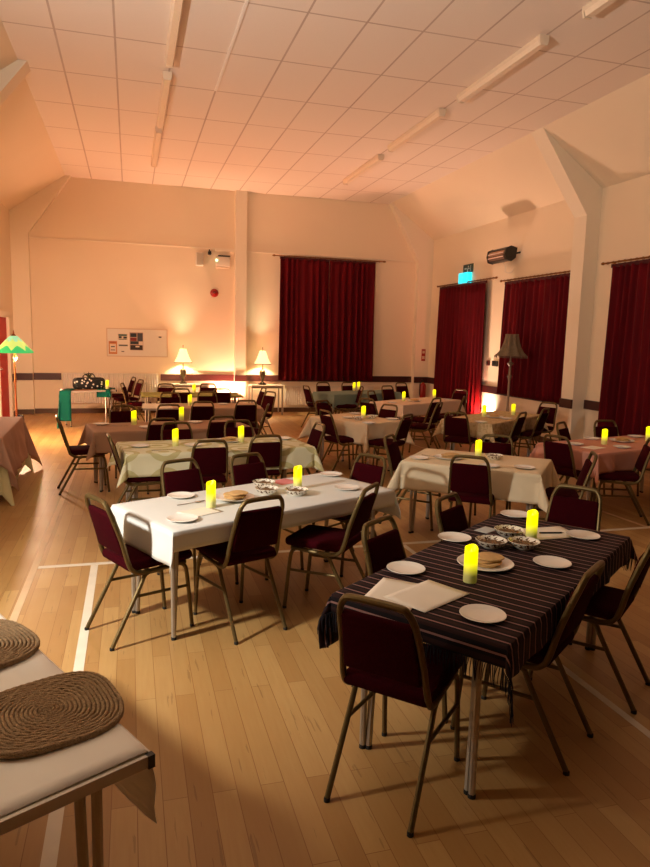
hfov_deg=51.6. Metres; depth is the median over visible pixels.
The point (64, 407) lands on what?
tablecloth
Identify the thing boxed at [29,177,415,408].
wall
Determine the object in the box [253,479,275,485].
serving bowl
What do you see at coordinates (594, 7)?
strip light
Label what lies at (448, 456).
bread plate
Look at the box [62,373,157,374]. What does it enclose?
grille
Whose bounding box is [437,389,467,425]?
banquet chair
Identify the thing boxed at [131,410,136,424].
pillar candle
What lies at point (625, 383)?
curtain
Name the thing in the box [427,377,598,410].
trim
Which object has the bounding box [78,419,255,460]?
tablecloth
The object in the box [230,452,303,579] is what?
banquet chair
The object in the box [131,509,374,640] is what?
folding table
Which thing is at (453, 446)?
folding table
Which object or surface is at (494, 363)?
thermostat
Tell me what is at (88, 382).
bag
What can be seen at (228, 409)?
tablecloth
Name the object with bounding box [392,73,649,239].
ceiling
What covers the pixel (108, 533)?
banquet chair
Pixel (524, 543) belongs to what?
serving bowl
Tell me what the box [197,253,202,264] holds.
grille
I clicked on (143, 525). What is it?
tablecloth
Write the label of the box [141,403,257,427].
folding table
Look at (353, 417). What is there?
serving bowl
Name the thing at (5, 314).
trim
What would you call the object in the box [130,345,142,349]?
print
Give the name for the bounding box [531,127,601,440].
pillar
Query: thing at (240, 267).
trim
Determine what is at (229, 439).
bread plate
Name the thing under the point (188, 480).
banquet chair
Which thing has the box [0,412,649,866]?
floor
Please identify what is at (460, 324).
curtain
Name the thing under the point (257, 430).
banquet chair
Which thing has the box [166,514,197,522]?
plate
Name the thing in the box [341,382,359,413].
banquet chair
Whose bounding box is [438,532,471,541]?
plate
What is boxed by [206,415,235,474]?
banquet chair
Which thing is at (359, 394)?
banquet chair
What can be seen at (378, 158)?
strip light
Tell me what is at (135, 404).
banquet chair
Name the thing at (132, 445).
plate
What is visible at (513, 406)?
pillar candle
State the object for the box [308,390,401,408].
tablecloth
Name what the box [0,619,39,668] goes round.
woven placemat
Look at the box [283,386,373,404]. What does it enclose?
radiator
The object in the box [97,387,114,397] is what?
tablecloth
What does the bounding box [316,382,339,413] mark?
banquet chair
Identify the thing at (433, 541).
trim
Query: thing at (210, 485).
pillar candle
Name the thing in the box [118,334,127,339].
poster
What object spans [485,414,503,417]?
bread plate
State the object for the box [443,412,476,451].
banquet chair
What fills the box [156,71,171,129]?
strip light
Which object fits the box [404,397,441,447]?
banquet chair
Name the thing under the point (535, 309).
curtain
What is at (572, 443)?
plate
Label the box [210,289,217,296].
bell
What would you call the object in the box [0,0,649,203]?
ceiling
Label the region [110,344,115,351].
print
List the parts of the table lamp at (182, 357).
lamp shade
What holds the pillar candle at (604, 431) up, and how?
on the tablecloth at (610, 458)
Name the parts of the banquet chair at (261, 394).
backrest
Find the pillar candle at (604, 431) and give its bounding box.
[601,429,607,444]
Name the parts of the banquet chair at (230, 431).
frame, backrest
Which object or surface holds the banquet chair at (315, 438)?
on the floor
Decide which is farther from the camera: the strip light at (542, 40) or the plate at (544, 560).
the strip light at (542, 40)
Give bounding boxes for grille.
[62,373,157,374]
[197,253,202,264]
[284,386,373,386]
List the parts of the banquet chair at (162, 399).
backrest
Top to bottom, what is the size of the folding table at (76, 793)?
0.657 m
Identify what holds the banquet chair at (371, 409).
on the floor
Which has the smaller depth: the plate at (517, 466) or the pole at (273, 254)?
the plate at (517, 466)
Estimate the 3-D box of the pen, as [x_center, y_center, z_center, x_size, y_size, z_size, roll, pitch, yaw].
[1.235,0.540,3.655,0.140,0.009,0.010,1,8,-6]
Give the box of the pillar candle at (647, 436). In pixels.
[645,426,649,440]
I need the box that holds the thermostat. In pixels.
[492,361,497,366]
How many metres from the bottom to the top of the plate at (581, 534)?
0.016 m
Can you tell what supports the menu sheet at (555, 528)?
on the tablecloth at (534, 597)
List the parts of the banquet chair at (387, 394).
frame, backrest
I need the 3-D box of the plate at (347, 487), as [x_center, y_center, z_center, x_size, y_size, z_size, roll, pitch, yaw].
[0.152,0.376,4.630,0.175,0.016,0.175,-1,8,-16]
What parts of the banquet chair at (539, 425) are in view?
seat, frame, backrest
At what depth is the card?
3.69 m
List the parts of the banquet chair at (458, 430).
backrest, seat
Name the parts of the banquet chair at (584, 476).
seat, backrest, frame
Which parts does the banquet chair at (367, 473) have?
leg, seat, frame, backrest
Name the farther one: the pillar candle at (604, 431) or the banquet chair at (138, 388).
the banquet chair at (138, 388)
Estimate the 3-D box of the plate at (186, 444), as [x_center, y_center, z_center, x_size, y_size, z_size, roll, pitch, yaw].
[-1.235,0.107,6.286,0.175,0.016,0.175,-1,8,-16]
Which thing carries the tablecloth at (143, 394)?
on the folding table at (233, 399)
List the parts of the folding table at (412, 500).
leg, leg, leg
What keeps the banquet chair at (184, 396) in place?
on the floor
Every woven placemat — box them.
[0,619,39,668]
[0,671,123,758]
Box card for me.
[475,526,494,533]
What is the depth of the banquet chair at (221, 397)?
11.40 m
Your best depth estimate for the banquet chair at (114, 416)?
8.23 m
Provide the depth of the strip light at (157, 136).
10.92 m
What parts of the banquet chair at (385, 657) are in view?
leg, backrest, leg, frame, seat, leg, leg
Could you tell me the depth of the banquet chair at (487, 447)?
6.40 m
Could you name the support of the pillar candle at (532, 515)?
on the tablecloth at (534, 597)
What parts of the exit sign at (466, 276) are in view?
sign plate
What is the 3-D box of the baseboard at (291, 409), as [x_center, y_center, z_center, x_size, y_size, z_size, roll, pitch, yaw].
[-1.945,-0.517,15.028,9.050,0.100,0.202,-1,8,-16]
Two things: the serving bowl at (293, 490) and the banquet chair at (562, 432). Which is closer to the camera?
the serving bowl at (293, 490)
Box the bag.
[72,372,104,388]
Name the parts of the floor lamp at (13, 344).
lamp shade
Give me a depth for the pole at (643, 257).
9.47 m
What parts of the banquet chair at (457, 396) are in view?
backrest, frame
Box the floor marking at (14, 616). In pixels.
[9,443,86,621]
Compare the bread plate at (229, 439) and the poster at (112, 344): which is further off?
the poster at (112, 344)
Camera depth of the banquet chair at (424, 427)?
9.81 m
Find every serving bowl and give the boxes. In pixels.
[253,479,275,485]
[255,485,278,494]
[285,486,308,495]
[352,416,363,419]
[366,415,377,418]
[475,535,507,549]
[485,453,502,459]
[494,525,524,537]
[508,536,539,550]
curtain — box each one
[278,256,329,380]
[326,259,375,380]
[433,280,486,415]
[497,273,569,402]
[597,259,649,435]
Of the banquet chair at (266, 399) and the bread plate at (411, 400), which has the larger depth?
the bread plate at (411, 400)
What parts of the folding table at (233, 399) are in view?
edge trim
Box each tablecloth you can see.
[0,417,41,490]
[0,454,33,505]
[0,615,156,823]
[57,388,74,428]
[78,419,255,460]
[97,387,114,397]
[106,436,323,486]
[111,473,400,574]
[141,392,243,397]
[171,403,268,425]
[297,413,414,452]
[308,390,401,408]
[317,513,640,726]
[370,397,465,419]
[387,448,560,512]
[432,411,548,442]
[529,435,649,484]
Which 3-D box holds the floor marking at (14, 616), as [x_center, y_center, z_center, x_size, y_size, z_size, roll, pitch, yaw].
[-2.493,0.757,6.225,0.045,0.002,9.000,-1,8,-16]
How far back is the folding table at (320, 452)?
9.03 m
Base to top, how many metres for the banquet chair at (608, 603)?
0.815 m
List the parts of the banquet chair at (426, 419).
seat, frame, backrest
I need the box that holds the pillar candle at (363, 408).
[361,406,365,417]
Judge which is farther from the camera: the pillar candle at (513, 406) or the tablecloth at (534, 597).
the pillar candle at (513, 406)
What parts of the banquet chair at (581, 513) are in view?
backrest, frame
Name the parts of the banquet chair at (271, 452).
backrest, seat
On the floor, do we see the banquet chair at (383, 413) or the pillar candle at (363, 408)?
the banquet chair at (383, 413)
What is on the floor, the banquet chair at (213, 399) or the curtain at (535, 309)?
the banquet chair at (213, 399)
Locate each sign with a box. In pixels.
[421,349,425,360]
[458,263,473,284]
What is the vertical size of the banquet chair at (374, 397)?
0.815 m
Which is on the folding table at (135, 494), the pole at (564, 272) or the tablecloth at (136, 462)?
the tablecloth at (136, 462)
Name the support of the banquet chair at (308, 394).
on the floor
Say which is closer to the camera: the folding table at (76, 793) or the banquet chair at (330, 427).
the folding table at (76, 793)
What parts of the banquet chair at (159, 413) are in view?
backrest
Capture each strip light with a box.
[151,126,162,166]
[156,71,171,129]
[164,0,183,68]
[343,154,383,184]
[387,108,445,151]
[456,34,549,103]
[582,0,616,19]
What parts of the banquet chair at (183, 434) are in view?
frame, backrest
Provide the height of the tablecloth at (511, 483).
0.305 m
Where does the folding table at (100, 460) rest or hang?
on the floor
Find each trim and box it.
[0,60,30,105]
[0,310,13,416]
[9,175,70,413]
[17,373,426,382]
[29,236,413,261]
[38,526,649,568]
[214,0,248,90]
[234,190,246,402]
[389,203,433,397]
[403,545,649,737]
[412,444,645,526]
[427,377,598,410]
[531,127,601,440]
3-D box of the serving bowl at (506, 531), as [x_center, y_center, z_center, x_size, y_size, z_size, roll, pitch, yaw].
[0.984,0.529,3.591,0.160,0.043,0.160,-1,8,-16]
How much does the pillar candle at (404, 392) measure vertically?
0.163 m
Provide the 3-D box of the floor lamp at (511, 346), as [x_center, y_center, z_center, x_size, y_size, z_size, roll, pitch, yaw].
[3.139,-0.767,11.472,0.526,1.840,0.529,2,8,7]
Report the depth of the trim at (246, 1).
7.10 m
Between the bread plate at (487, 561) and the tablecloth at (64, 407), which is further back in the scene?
the tablecloth at (64, 407)
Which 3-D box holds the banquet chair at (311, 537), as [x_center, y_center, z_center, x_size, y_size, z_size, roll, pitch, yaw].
[0.046,0.693,4.218,0.518,0.815,0.356,5,9,24]
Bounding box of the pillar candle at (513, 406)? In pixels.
[511,404,515,414]
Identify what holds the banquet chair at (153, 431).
on the floor
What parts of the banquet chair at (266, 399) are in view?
backrest, frame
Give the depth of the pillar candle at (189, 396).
9.87 m
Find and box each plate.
[93,422,108,424]
[130,444,149,447]
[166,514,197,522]
[167,492,194,498]
[183,443,201,446]
[216,490,254,501]
[218,436,237,442]
[275,436,290,439]
[320,471,341,476]
[334,484,359,490]
[386,561,425,574]
[407,399,421,401]
[409,455,428,459]
[434,452,461,459]
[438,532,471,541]
[457,552,513,571]
[459,604,506,622]
[479,463,499,467]
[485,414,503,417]
[500,510,526,517]
[514,465,535,468]
[533,555,571,567]
[566,442,583,444]
[566,530,600,539]
[584,437,600,439]
[610,437,634,442]
[613,445,630,447]
[627,435,643,437]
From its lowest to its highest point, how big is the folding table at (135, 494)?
0.657 m
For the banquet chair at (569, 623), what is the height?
0.815 m
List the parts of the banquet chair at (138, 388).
seat, frame, backrest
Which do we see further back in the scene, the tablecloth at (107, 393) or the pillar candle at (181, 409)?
the tablecloth at (107, 393)
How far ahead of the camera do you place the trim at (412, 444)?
6.66 m
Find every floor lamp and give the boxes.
[0,330,33,416]
[494,334,527,442]
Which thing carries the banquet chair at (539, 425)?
on the floor
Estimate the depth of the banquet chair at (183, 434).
6.78 m
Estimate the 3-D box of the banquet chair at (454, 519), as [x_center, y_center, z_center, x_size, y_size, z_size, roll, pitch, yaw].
[0.885,0.778,3.765,0.518,0.815,0.357,7,10,36]
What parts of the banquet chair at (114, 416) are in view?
backrest, frame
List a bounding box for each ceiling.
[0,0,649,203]
[0,18,64,209]
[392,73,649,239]
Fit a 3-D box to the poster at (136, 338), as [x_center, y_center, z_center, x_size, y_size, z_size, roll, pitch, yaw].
[-4.015,-1.962,14.300,0.280,0.380,0.005,-1,8,-16]
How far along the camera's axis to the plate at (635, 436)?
7.68 m
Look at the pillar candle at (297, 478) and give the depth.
4.56 m
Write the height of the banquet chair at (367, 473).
0.815 m
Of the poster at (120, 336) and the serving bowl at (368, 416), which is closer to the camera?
the serving bowl at (368, 416)
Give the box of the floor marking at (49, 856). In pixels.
[40,565,97,866]
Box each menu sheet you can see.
[176,507,222,516]
[365,577,417,610]
[383,580,468,612]
[522,526,573,539]
[581,446,603,448]
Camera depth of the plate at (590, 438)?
7.42 m
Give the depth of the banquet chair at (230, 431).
7.05 m
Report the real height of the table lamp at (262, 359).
0.830 m
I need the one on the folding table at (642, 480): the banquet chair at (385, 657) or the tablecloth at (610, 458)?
the tablecloth at (610, 458)
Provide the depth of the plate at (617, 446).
6.87 m
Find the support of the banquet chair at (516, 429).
on the floor
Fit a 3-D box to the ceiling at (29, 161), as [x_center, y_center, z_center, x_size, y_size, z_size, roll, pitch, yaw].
[-3.247,-3.500,4.587,1.200,1.010,18.800,-1,8,-16]
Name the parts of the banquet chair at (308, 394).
backrest, frame, seat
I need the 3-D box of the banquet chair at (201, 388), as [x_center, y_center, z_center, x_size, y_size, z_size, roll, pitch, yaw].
[-2.112,-0.495,12.276,0.356,0.815,0.518,-1,8,-16]
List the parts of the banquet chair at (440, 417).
seat, frame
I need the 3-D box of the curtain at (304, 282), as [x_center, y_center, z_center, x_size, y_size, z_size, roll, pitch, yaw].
[-0.475,-2.561,15.153,1.182,2.728,0.177,-1,8,-16]
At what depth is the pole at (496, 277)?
13.73 m
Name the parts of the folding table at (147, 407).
leg, edge trim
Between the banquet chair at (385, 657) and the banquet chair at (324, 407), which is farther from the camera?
the banquet chair at (324, 407)
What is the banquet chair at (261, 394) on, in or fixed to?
on the floor
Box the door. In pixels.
[0,317,9,416]
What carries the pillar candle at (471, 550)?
on the tablecloth at (534, 597)
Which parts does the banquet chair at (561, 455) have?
backrest, frame, seat, leg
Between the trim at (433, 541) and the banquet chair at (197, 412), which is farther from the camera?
the banquet chair at (197, 412)
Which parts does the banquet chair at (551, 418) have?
seat, backrest, frame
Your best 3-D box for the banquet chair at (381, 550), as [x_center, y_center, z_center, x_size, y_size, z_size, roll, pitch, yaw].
[0.445,0.844,3.216,0.518,0.815,0.357,7,10,36]
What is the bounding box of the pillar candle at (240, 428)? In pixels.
[238,426,243,442]
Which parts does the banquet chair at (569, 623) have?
leg, leg, leg, seat, frame, leg, backrest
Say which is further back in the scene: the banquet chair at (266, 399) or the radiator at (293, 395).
the radiator at (293, 395)
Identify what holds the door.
in the wall at (6, 303)
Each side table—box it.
[160,383,208,387]
[248,384,282,414]
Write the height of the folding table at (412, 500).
0.657 m
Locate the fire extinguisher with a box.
[419,379,425,397]
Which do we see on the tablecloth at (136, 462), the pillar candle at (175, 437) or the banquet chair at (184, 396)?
the pillar candle at (175, 437)
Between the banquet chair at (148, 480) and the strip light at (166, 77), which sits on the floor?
the banquet chair at (148, 480)
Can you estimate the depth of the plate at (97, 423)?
7.62 m
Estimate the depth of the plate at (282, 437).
6.85 m
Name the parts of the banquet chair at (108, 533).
leg, backrest, leg, frame, seat, leg, leg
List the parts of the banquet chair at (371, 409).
backrest, frame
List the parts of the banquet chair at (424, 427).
seat, leg, frame, leg, backrest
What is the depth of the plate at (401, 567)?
3.03 m
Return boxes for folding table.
[0,614,154,866]
[60,389,116,426]
[93,454,229,491]
[125,468,303,501]
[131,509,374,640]
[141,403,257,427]
[142,397,242,402]
[319,438,389,470]
[359,615,597,799]
[408,490,539,532]
[450,437,531,456]
[586,476,643,499]
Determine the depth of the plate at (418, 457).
5.92 m
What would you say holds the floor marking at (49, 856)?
on the floor
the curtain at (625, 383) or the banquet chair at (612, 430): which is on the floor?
the banquet chair at (612, 430)
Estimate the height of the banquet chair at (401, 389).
0.815 m
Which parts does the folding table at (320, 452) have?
leg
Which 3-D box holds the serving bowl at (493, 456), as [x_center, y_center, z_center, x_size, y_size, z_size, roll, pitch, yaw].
[1.501,0.209,5.964,0.160,0.043,0.160,-1,8,-16]
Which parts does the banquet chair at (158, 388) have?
backrest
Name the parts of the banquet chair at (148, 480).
backrest, leg, leg, seat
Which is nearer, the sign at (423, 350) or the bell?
the bell
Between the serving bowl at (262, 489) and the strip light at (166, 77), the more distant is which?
the strip light at (166, 77)
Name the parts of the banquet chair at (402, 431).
seat, frame, backrest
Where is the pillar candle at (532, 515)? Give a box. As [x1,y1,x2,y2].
[525,509,538,538]
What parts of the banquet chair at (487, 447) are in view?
leg, backrest, frame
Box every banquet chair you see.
[55,415,109,494]
[84,493,193,651]
[106,433,161,503]
[108,377,135,415]
[108,405,134,478]
[113,379,144,421]
[120,382,151,419]
[139,418,176,493]
[155,404,181,421]
[156,383,174,402]
[157,458,238,591]
[159,392,180,402]
[160,421,192,496]
[171,388,189,402]
[189,401,214,420]
[189,439,228,488]
[193,495,286,644]
[197,391,217,402]
[199,383,216,391]
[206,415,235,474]
[212,388,230,402]
[224,419,253,484]
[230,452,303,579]
[233,400,256,427]
[246,434,282,479]
[254,403,269,434]
[256,387,266,433]
[258,391,275,434]
[270,422,324,478]
[282,482,378,607]
[301,385,331,426]
[312,453,386,576]
[315,400,353,461]
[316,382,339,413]
[316,409,363,471]
[324,593,463,837]
[335,386,363,413]
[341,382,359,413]
[351,515,472,723]
[355,403,397,464]
[358,398,377,450]
[364,413,412,472]
[367,390,397,419]
[379,433,441,530]
[381,385,396,419]
[395,382,419,416]
[401,402,442,455]
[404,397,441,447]
[430,396,464,446]
[435,492,468,540]
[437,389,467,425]
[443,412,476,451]
[448,454,495,518]
[450,560,604,775]
[468,434,513,527]
[480,412,526,455]
[508,408,549,455]
[517,402,557,455]
[528,542,649,714]
[533,451,597,519]
[543,434,594,500]
[545,484,601,644]
[556,421,604,500]
[586,420,638,495]
[590,437,649,525]
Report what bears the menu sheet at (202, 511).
on the tablecloth at (143, 525)
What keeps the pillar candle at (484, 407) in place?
on the tablecloth at (499, 426)
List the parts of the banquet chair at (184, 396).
backrest, frame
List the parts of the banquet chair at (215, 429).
backrest, frame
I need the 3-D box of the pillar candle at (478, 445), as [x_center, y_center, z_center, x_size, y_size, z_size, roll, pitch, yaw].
[1.374,0.138,6.013,0.058,0.163,0.058,-1,8,-16]
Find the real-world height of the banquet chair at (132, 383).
0.815 m
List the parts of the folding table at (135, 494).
leg, leg, leg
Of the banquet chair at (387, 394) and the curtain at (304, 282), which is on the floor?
the banquet chair at (387, 394)
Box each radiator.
[62,373,157,402]
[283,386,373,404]
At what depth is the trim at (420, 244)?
15.77 m
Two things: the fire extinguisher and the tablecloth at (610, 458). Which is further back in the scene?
the fire extinguisher
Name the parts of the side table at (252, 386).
leg, leg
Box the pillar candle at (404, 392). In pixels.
[402,391,405,400]
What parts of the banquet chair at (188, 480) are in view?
frame, backrest, leg, leg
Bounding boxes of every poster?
[109,341,116,353]
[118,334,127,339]
[129,332,142,349]
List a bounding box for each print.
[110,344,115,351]
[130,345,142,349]
[137,333,142,340]
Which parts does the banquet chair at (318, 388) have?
backrest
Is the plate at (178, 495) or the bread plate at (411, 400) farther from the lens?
the bread plate at (411, 400)
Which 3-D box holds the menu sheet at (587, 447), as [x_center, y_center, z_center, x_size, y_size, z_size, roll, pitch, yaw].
[2.710,0.142,6.791,0.223,0.001,0.158,-4,10,-36]
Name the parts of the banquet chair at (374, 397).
frame, backrest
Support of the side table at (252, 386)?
on the floor
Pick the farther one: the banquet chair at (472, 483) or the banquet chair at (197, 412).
the banquet chair at (197, 412)
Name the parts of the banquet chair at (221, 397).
backrest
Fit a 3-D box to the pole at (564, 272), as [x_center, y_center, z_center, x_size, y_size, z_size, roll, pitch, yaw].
[3.679,-2.711,11.582,0.124,0.051,2.390,-1,8,-16]
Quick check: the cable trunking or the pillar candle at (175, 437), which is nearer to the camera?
the pillar candle at (175, 437)
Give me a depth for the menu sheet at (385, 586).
2.79 m
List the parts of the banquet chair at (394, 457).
leg, frame, backrest, leg, leg, leg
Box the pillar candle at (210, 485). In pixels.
[206,480,215,507]
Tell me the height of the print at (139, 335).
0.170 m
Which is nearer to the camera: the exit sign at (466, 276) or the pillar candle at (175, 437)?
the pillar candle at (175, 437)
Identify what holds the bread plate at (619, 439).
on the tablecloth at (610, 458)
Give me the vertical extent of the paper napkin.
0.001 m
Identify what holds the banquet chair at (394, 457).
on the floor
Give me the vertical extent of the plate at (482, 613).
0.016 m
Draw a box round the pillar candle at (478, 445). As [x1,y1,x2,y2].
[475,440,481,455]
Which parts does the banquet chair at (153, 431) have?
frame, backrest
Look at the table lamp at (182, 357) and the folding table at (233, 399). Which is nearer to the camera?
the folding table at (233, 399)
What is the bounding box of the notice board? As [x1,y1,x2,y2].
[106,328,167,356]
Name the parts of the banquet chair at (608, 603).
leg, seat, leg, frame, leg, backrest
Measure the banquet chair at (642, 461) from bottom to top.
0.815 m
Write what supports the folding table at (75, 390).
on the floor
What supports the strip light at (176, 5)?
attached to the ceiling at (309, 92)
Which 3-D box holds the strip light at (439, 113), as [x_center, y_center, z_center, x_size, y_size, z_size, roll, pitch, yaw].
[1.315,-4.444,9.914,0.108,0.096,1.888,-1,8,-16]
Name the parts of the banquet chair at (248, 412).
backrest, seat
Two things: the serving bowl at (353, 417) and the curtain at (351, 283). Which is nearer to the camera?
the serving bowl at (353, 417)
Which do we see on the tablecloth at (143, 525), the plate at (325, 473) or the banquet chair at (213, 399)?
the plate at (325, 473)
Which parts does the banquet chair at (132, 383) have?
seat, backrest, frame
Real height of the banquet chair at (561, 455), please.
0.815 m
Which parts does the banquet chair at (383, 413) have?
backrest, frame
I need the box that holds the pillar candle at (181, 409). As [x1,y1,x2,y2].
[179,407,183,419]
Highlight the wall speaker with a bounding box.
[196,252,203,265]
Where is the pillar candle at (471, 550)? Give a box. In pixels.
[463,544,477,583]
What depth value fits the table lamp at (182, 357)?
14.28 m
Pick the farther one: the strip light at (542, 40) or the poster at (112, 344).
the poster at (112, 344)
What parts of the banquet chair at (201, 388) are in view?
backrest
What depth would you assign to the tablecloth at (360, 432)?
8.49 m
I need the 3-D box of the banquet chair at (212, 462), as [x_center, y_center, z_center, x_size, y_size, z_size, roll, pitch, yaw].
[-1.072,0.419,5.969,0.356,0.815,0.518,-2,9,-23]
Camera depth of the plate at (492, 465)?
5.62 m
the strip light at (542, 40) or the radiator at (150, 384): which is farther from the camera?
the radiator at (150, 384)
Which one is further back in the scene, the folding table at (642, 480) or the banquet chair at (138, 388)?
the banquet chair at (138, 388)
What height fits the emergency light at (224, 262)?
0.275 m
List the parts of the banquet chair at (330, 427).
leg, backrest, frame, seat, leg, leg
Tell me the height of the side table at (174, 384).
0.655 m
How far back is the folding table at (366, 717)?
2.50 m
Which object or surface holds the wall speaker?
attached to the wall at (80, 290)
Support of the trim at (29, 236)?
attached to the wall at (80, 290)
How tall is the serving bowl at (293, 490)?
0.043 m
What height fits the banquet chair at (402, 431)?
0.815 m
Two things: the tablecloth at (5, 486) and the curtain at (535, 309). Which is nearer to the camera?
the tablecloth at (5, 486)
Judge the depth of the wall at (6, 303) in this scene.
12.79 m
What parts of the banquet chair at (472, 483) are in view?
backrest, seat, leg, leg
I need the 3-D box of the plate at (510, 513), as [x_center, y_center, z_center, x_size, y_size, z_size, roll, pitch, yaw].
[1.138,0.486,4.022,0.175,0.016,0.175,-1,8,-16]
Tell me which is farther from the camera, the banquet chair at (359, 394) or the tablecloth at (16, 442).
the banquet chair at (359, 394)
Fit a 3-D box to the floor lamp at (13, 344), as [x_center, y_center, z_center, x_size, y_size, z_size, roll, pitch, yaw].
[-4.660,-0.702,10.113,0.548,1.700,0.548,-1,8,-16]
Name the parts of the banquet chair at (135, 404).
backrest, frame, seat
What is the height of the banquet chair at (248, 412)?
0.815 m
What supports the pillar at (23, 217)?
attached to the wall at (80, 290)
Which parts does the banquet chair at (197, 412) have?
backrest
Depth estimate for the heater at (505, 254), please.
12.21 m
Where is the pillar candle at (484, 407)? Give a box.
[482,405,486,416]
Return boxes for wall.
[0,202,14,410]
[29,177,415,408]
[427,174,649,439]
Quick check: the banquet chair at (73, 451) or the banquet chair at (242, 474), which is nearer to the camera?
the banquet chair at (242, 474)
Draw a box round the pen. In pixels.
[539,532,563,533]
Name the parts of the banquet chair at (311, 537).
leg, leg, seat, leg, frame, leg, backrest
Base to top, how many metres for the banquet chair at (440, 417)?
0.815 m
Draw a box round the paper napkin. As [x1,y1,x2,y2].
[275,478,292,484]
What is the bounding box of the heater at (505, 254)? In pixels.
[486,245,520,272]
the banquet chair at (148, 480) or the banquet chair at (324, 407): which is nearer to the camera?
the banquet chair at (148, 480)
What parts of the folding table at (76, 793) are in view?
leg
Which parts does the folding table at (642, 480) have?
leg, leg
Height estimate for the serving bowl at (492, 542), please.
0.043 m
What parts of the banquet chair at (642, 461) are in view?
leg, seat, frame, leg, leg, backrest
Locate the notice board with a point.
(153, 346)
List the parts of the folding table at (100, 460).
leg, leg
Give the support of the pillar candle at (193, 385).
on the tablecloth at (143, 394)
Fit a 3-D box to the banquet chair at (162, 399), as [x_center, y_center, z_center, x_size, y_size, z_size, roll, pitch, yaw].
[-2.314,-0.199,10.136,0.356,0.815,0.518,-1,8,-18]
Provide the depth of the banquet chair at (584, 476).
5.52 m
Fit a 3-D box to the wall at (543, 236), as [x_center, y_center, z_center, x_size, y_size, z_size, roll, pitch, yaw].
[5.067,-1.237,7.334,0.150,4.020,18.500,-1,8,-16]
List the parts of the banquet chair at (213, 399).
backrest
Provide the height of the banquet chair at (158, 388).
0.815 m
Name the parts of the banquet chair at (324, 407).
frame, backrest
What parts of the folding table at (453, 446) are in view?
leg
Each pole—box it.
[272,254,385,262]
[437,276,497,286]
[500,270,570,281]
[601,255,649,264]
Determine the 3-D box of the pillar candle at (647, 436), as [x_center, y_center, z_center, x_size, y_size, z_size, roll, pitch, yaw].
[3.544,0.004,7.354,0.058,0.163,0.058,-1,8,-16]
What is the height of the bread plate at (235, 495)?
0.040 m
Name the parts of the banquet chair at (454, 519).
backrest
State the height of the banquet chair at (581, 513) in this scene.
0.815 m
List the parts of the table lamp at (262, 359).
lamp shade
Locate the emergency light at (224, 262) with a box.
[215,255,229,268]
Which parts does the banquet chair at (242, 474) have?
frame, backrest, leg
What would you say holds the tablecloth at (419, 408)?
on the folding table
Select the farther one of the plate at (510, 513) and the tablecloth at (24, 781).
the plate at (510, 513)
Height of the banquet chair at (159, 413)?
0.815 m
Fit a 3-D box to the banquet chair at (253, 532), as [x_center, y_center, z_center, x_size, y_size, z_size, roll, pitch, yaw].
[-0.501,0.718,3.943,0.356,0.815,0.518,-5,10,-38]
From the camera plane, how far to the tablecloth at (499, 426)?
8.99 m
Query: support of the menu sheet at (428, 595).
on the tablecloth at (534, 597)
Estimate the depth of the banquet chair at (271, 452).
6.12 m
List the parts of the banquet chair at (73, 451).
leg, leg, frame, seat, leg, leg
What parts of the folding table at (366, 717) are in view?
leg, leg, leg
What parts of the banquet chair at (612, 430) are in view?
frame, backrest, leg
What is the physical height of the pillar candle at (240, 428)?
0.163 m
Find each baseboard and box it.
[18,407,360,413]
[522,436,649,470]
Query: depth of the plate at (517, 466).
5.58 m
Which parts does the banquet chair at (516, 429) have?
seat, frame, backrest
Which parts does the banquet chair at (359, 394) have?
seat, backrest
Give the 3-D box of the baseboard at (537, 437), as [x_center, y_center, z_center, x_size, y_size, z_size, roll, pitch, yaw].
[4.847,0.719,7.465,0.257,0.100,18.320,-1,8,-16]
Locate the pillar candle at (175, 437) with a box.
[172,428,178,445]
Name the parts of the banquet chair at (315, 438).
backrest, frame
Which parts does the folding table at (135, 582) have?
leg, leg, leg, leg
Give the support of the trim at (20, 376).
attached to the wall at (80, 290)
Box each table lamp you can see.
[174,345,191,383]
[254,347,270,384]
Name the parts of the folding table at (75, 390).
edge trim, leg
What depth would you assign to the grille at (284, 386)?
15.44 m
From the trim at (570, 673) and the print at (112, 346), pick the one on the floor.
the trim at (570, 673)
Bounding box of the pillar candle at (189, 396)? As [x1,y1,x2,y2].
[188,395,191,405]
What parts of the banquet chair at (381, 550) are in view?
frame, backrest, leg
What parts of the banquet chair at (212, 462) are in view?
backrest, seat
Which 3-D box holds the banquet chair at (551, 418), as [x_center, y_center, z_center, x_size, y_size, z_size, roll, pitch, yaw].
[3.220,-0.059,10.133,0.518,0.815,0.356,-6,11,-41]
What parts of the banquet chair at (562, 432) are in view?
frame, backrest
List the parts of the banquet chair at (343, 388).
backrest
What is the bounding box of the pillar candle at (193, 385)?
[192,384,195,392]
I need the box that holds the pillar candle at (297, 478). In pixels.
[293,465,301,486]
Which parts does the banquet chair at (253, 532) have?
leg, leg, seat, frame, leg, backrest, leg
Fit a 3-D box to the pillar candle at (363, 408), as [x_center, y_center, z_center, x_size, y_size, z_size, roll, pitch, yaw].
[0.507,-0.284,8.856,0.058,0.163,0.058,-1,8,-16]
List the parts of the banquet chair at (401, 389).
frame, backrest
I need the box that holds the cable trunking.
[215,248,234,251]
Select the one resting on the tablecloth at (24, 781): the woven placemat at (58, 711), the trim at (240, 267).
the woven placemat at (58, 711)

